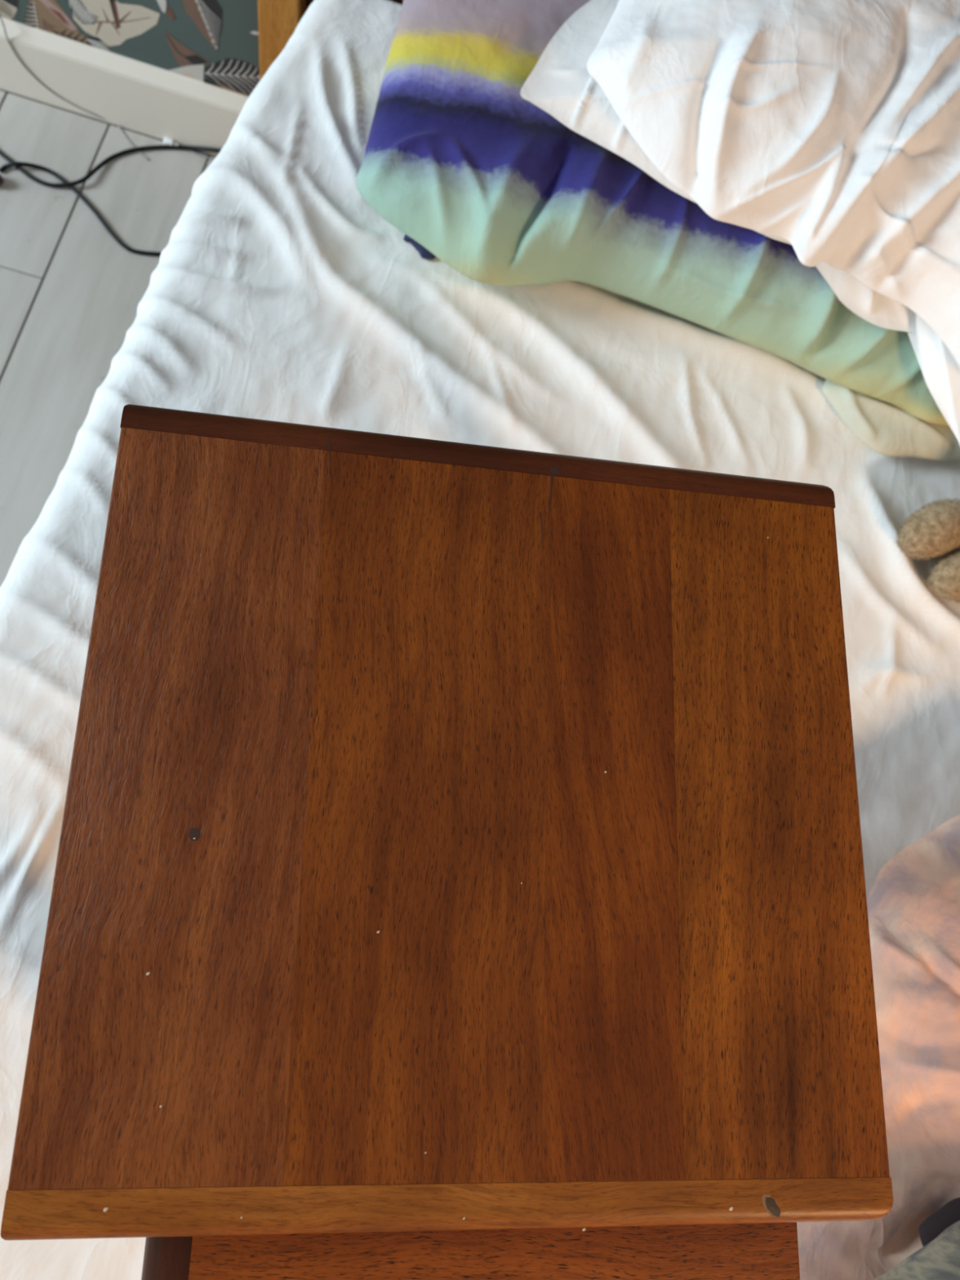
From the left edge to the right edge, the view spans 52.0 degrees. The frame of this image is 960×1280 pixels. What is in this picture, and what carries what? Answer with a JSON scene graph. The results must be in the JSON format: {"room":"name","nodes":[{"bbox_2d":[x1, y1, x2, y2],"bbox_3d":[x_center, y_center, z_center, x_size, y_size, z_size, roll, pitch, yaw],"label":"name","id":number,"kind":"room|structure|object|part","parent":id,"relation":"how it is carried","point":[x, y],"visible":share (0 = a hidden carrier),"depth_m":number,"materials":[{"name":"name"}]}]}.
{"room":"bedroom","nodes":[
{"label":"bedroom","id":0,"kind":"room"},
{"bbox_2d":[0,88,216,586],"bbox_3d":[-0.277,0.632,1.403,5.070,0.038,3.000,15,71,-7],"label":"floor","id":1,"kind":"structure","parent":0,"point":[71,295],"depth_m":1.68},
{"bbox_2d":[0,161,161,256],"bbox_3d":[-0.627,-0.728,1.705,0.480,0.024,0.085,23,71,-4],"label":"power cable","id":2,"kind":"object","parent":1,"relation":"on","point":[6,166],"visible":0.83,"depth_m":1.71,"materials":[{"name":"black rubber"}]},
{"bbox_2d":[0,144,221,187],"bbox_3d":[-0.626,-0.843,1.732,0.622,0.039,0.127,4,73,-10],"label":"power cable","id":3,"kind":"object","parent":1,"relation":"on","point":[95,169],"visible":0.86,"depth_m":1.74,"materials":[{"name":"black rubber"}]},
{"bbox_2d":[163,137,178,146],"bbox_3d":[-0.557,-0.896,1.776,0.027,0.012,0.012,15,71,-7],"label":"clip","id":4,"kind":"object","parent":1,"relation":"on","point":[168,141],"visible":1,"depth_m":1.77,"materials":[{"name":"white plastic"}]},
{"bbox_2d":[186,150,213,159],"bbox_3d":[-0.476,-0.870,1.789,0.175,0.002,0.005,19,71,-5],"label":"wire","id":5,"kind":"object","parent":1,"relation":"on","point":[187,150],"visible":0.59,"depth_m":1.78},
{"bbox_2d":[257,0,403,80],"bbox_3d":[0.285,0.226,1.032,1.646,1.100,2.218,15,71,-7],"label":"bed","id":6,"kind":"object","parent":1,"relation":"on","point":[277,20],"visible":0.02,"depth_m":1.43,"materials":[{"name":"brown wood"}]},
{"bbox_3d":[-0.255,-0.972,1.280,0.062,1.100,0.066,15,71,-7],"label":"headboard post","id":7,"kind":"part","parent":6,"relation":"part of","materials":[{"name":"orange wood"}]},
{"bbox_3d":[0.523,-0.803,1.311,1.523,0.720,0.022,15,71,-7],"label":"headboard panel","id":8,"kind":"part","parent":6,"relation":"part of","materials":[{"name":"white fabric"}]},
{"bbox_2d":[0,0,959,1279],"bbox_3d":[0.189,0.329,1.173,1.823,0.342,2.117,15,71,-7],"label":"sheet","id":9,"kind":"object","parent":6,"relation":"on","point":[277,292],"visible":0.28,"depth_m":1.15,"materials":[{"name":"white fabric"}]},
{"bbox_2d":[0,404,893,1240],"bbox_3d":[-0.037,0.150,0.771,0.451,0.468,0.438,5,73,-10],"label":"wooden tabletop","id":10,"kind":"object","parent":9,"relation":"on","point":[454,836],"visible":1,"depth_m":0.54,"materials":[{"name":"brown wood"}]},
{"bbox_2d":[141,1222,799,1279],"bbox_3d":[-0.032,0.260,0.762,0.356,0.426,0.390,5,73,-10],"label":"table","id":11,"kind":"object","parent":9,"relation":"on","point":[754,1251],"visible":0.06,"depth_m":0.52,"materials":[{"name":"brown wood"}]},
{"bbox_2d":[355,0,959,460],"bbox_3d":[0.314,-0.604,1.236,0.905,0.134,0.628,15,71,-7],"label":"pillow","id":12,"kind":"object","parent":9,"relation":"on","point":[478,178],"visible":0.62,"depth_m":1.14,"materials":[{"name":"fabric"}]},
{"bbox_2d":[520,0,959,444],"bbox_3d":[0.479,-0.614,1.178,0.726,0.060,0.576,39,70,2],"label":"pillow","id":13,"kind":"object","parent":12,"relation":"on","point":[561,84],"visible":0.19,"depth_m":1.11,"materials":[{"name":"white fabric"}]},
{"bbox_2d":[586,0,959,368],"bbox_3d":[0.474,-0.631,1.101,0.637,0.143,0.573,32,70,-1],"label":"pillow","id":14,"kind":"object","parent":13,"relation":"on","point":[830,129],"visible":1,"depth_m":1.02,"materials":[{"name":"white fabric"}]},
{"bbox_2d":[796,814,959,1279],"bbox_3d":[0.557,0.432,0.925,0.550,0.228,0.672,15,71,-7],"label":"duvet","id":15,"kind":"object","parent":9,"relation":"on","point":[913,902],"visible":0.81,"depth_m":0.88,"materials":[{"name":"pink fabric"}]},
{"bbox_2d":[895,496,959,604],"bbox_3d":[0.728,-0.105,1.163,0.450,0.171,0.216,-11,76,-14],"label":"plush toy","id":16,"kind":"object","parent":9,"relation":"on","point":[933,531],"visible":1,"depth_m":1.15,"materials":[{"name":"beige fabric"}]},
{"bbox_2d":[0,0,259,97],"bbox_3d":[0.305,-1.135,0.750,5.000,2.400,0.101,15,71,-7],"label":"wall","id":17,"kind":"structure","parent":0,"point":[214,42],"depth_m":1.59,"materials":[{"name":"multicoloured paper"}]},
{"bbox_2d":[0,15,149,160],"bbox_3d":[-0.687,-0.954,1.685,0.260,0.166,0.038,26,70,-3],"label":"wire","id":18,"kind":"object","parent":17,"relation":"attached to","point":[1,19],"visible":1,"depth_m":1.73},
{"bbox_2d":[0,17,248,156],"bbox_3d":[0.081,-0.765,1.794,5.000,0.144,0.018,15,71,-7],"label":"baseboard","id":19,"kind":"structure","parent":17,"relation":"attached to","point":[131,94],"depth_m":1.69,"materials":[{"name":"white paint"}]}
]}

